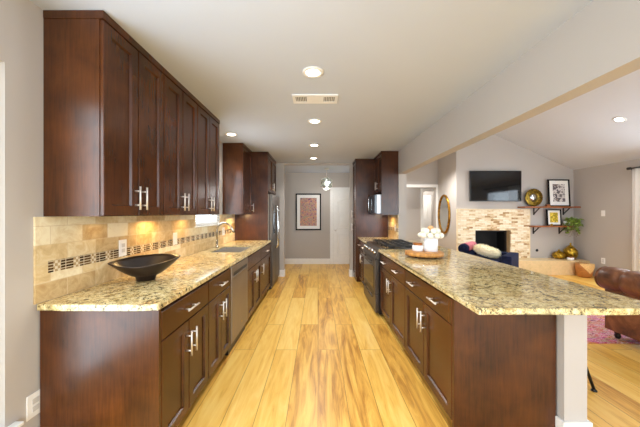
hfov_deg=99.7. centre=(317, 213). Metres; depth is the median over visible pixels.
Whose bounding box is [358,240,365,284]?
base cabinet
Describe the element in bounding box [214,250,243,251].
basin
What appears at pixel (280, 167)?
wall
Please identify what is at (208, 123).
upper cabinet
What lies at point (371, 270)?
oven
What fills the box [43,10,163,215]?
upper cabinet
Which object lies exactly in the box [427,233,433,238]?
blossom
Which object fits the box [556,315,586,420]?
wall
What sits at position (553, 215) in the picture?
print
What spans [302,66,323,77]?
recessed light
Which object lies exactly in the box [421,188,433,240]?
trim
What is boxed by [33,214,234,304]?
backsplash
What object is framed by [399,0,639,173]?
beam
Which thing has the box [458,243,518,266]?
chaise lounge
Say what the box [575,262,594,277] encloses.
side table
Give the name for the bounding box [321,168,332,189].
pendant light
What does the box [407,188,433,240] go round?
wall
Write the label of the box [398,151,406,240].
wall
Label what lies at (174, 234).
light switch
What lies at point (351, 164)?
wall
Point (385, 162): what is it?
upper cabinet
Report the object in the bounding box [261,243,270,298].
base cabinet
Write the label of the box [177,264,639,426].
floor
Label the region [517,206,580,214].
wall shelf
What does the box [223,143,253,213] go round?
upper cabinet
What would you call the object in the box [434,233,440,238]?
blossom
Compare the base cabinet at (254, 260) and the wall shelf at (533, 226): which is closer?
the base cabinet at (254, 260)
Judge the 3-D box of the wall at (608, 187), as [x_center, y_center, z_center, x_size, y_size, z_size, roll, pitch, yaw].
[6.210,0.170,1.900,0.120,2.460,10.200,0,0,0]
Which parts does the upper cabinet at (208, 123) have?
door, crown moulding, door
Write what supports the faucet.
on the countertop at (124, 293)
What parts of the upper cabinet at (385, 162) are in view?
door, door, crown moulding, panel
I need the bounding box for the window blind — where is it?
[196,216,218,224]
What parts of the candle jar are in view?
lid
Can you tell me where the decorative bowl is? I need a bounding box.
[108,253,180,281]
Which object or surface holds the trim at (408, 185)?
attached to the wall at (427, 174)
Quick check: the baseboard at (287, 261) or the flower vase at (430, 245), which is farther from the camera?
the baseboard at (287, 261)
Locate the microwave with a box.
[368,194,380,213]
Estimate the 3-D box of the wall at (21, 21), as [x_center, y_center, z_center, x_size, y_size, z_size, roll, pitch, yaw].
[-1.570,0.142,2.210,0.120,2.515,10.820,0,0,0]
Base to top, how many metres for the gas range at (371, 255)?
0.932 m
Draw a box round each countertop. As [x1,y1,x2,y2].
[37,240,270,310]
[358,237,639,314]
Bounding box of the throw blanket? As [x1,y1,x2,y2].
[462,241,476,249]
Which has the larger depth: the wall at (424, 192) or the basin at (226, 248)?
the wall at (424, 192)
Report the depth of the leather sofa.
2.88 m
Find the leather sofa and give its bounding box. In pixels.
[594,266,639,341]
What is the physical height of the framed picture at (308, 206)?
1.010 m
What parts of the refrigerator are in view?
door, handle, door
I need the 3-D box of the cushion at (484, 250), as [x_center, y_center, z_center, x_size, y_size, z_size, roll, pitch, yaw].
[3.264,0.728,5.220,0.298,0.286,0.503,0,0,-44]
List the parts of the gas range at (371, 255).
drawer, control panel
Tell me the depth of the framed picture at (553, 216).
6.40 m
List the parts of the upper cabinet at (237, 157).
crown moulding, door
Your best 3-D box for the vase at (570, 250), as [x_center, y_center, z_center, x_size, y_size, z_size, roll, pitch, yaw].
[5.930,0.879,6.340,0.277,0.380,0.277,0,0,0]
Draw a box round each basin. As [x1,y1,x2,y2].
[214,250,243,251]
[219,247,249,249]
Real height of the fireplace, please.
1.173 m
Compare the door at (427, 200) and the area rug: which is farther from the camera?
the door at (427, 200)
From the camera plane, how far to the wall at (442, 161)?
7.28 m
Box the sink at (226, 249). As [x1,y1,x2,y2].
[214,247,249,251]
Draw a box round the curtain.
[632,168,639,271]
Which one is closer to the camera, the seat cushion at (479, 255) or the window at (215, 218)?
the window at (215, 218)
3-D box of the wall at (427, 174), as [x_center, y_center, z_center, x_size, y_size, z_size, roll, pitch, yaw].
[2.455,-0.270,7.560,1.750,3.340,0.120,0,0,0]
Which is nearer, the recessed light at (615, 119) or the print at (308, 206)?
the recessed light at (615, 119)
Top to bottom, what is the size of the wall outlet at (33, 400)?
0.125 m
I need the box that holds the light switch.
[173,232,176,244]
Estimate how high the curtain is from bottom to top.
2.230 m
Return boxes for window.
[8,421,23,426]
[195,215,221,227]
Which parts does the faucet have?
spout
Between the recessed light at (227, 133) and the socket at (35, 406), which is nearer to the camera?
the socket at (35, 406)
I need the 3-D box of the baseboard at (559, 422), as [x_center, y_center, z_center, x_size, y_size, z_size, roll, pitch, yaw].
[1.551,1.325,3.199,0.174,0.150,3.183,0,0,0]
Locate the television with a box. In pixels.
[469,171,521,200]
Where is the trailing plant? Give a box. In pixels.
[563,217,583,236]
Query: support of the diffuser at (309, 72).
attached to the recessed light at (312, 71)
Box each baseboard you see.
[278,270,284,276]
[285,259,329,263]
[555,416,592,426]
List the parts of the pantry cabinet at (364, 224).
door, door, crown moulding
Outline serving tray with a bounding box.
[405,249,443,258]
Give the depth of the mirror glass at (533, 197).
6.41 m
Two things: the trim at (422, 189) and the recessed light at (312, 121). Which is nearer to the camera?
the recessed light at (312, 121)
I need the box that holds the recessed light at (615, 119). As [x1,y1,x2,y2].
[612,117,626,121]
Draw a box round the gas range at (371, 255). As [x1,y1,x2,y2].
[361,239,412,314]
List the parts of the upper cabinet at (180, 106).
door, crown moulding, handle, door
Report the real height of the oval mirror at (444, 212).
1.040 m
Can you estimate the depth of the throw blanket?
5.45 m
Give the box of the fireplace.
[456,209,529,257]
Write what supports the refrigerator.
on the floor
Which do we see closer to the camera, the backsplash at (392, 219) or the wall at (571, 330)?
the wall at (571, 330)
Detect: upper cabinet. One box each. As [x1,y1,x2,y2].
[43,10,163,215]
[161,68,197,215]
[197,100,219,214]
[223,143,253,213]
[369,151,397,214]
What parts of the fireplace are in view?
firebox frame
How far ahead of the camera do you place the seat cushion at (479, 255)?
5.11 m
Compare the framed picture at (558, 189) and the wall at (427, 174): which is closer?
the framed picture at (558, 189)
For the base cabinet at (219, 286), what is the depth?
2.32 m
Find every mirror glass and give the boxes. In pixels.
[439,197,447,231]
[530,194,537,200]
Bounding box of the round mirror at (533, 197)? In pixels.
[525,189,542,205]
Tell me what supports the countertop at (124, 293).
on the base cabinet at (265, 251)
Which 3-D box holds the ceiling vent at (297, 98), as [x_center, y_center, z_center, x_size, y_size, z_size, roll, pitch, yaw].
[-0.028,-1.109,2.620,0.435,0.011,0.190,0,0,0]
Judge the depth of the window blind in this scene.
3.68 m
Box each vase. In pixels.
[424,236,437,251]
[552,249,565,258]
[563,243,577,258]
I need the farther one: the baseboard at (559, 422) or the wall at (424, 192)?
the wall at (424, 192)
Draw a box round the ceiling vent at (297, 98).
[292,94,337,103]
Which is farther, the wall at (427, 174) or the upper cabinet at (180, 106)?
the wall at (427, 174)
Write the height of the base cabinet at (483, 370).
0.881 m
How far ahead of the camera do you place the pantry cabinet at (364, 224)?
5.51 m
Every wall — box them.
[0,0,224,426]
[276,163,284,269]
[285,173,348,258]
[349,163,353,276]
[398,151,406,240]
[407,160,437,227]
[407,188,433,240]
[423,191,432,225]
[438,156,445,247]
[446,134,572,257]
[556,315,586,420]
[573,159,639,275]
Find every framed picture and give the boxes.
[296,194,320,229]
[546,209,561,225]
[547,179,570,205]
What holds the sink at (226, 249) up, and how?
in the countertop at (124, 293)
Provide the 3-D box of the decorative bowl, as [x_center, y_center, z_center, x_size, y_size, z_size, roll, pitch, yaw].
[-1.255,0.400,1.970,0.440,0.169,0.322,0,0,0]
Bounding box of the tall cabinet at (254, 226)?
[235,152,275,290]
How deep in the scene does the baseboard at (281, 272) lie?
5.95 m
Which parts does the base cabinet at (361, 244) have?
door, door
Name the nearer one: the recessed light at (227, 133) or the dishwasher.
the dishwasher
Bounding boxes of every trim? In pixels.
[407,184,437,227]
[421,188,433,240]
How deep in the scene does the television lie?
6.42 m
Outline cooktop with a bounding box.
[371,241,411,248]
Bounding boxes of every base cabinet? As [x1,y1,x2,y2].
[40,282,207,426]
[206,268,230,378]
[247,249,260,318]
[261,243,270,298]
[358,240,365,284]
[380,253,405,346]
[405,269,555,426]
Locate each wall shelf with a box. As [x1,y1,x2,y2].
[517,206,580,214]
[529,225,573,233]
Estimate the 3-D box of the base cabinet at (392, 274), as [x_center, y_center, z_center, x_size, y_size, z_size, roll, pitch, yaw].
[1.133,0.960,3.119,0.674,0.881,1.030,0,0,0]
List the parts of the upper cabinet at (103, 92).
crown moulding, door, handle, handle, door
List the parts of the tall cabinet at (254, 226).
door, door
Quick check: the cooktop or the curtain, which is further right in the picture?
the curtain
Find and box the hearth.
[519,258,589,274]
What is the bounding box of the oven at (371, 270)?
[364,251,378,293]
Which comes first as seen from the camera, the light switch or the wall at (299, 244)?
the light switch
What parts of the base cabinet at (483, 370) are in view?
door, handle, drawer, door, panel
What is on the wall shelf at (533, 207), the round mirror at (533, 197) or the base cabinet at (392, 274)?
the round mirror at (533, 197)
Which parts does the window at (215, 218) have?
frame, sill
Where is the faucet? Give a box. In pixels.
[215,222,234,247]
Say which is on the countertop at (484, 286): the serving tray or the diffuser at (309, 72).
the serving tray
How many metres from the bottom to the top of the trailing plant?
0.486 m
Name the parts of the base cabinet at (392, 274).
door, drawer, door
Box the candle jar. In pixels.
[412,242,422,251]
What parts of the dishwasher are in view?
pocket handle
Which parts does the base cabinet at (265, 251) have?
drawer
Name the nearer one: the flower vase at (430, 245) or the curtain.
the flower vase at (430, 245)
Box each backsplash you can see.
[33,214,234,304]
[388,214,398,238]
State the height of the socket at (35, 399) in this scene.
0.028 m
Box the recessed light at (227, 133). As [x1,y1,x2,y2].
[225,132,237,135]
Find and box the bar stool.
[587,367,597,392]
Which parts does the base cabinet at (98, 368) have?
panel, door, drawer, handle, handle, handle, door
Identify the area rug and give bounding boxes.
[587,315,639,343]
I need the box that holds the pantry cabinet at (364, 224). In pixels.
[351,159,387,281]
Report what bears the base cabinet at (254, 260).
on the floor
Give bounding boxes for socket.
[32,396,38,404]
[32,403,38,412]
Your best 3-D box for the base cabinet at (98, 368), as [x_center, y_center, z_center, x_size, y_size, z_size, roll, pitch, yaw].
[-1.157,0.960,1.782,0.683,0.881,0.654,0,0,0]
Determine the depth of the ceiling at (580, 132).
5.06 m
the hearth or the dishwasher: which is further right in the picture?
the hearth
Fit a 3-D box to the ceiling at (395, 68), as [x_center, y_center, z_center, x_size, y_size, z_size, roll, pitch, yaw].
[-0.025,-1.165,2.160,3.210,0.100,10.920,0,0,0]
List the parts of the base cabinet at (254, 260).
door, drawer, door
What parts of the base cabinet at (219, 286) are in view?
door, drawer, handle, door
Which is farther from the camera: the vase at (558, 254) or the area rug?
the vase at (558, 254)
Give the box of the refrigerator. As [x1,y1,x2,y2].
[268,194,278,288]
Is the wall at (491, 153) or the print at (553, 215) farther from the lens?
the wall at (491, 153)
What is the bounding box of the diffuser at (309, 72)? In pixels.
[306,69,319,75]
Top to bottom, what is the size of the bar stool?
0.671 m
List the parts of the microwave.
door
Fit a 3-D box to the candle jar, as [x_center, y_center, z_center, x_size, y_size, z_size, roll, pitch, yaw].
[1.125,0.378,3.050,0.116,0.094,0.116,0,0,0]
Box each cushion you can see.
[473,243,500,258]
[474,254,500,262]
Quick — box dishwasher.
[225,257,247,354]
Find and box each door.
[330,187,348,263]
[423,196,431,241]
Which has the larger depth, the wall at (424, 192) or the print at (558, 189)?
the wall at (424, 192)
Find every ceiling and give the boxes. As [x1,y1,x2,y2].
[30,0,592,172]
[495,69,639,169]
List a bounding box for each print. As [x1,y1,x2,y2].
[300,198,316,225]
[550,212,557,221]
[553,184,564,201]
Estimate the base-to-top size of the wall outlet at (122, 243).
0.125 m
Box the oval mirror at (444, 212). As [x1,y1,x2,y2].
[438,194,450,233]
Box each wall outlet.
[26,389,39,421]
[119,239,126,256]
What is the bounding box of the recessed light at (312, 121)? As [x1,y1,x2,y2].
[308,119,321,123]
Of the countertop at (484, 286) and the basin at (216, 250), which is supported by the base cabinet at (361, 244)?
the countertop at (484, 286)
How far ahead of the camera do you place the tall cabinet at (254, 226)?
4.88 m
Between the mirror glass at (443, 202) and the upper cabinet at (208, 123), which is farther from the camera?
the mirror glass at (443, 202)
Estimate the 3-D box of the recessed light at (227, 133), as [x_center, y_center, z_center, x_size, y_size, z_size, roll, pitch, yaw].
[-1.220,-1.109,3.800,0.170,0.009,0.170,0,0,0]
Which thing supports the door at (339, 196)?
in the wall at (299, 244)
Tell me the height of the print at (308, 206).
0.770 m
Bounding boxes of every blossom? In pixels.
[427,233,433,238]
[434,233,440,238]
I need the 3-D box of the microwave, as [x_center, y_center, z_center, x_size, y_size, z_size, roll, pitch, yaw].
[1.202,-0.167,5.175,0.437,0.346,0.610,0,0,0]

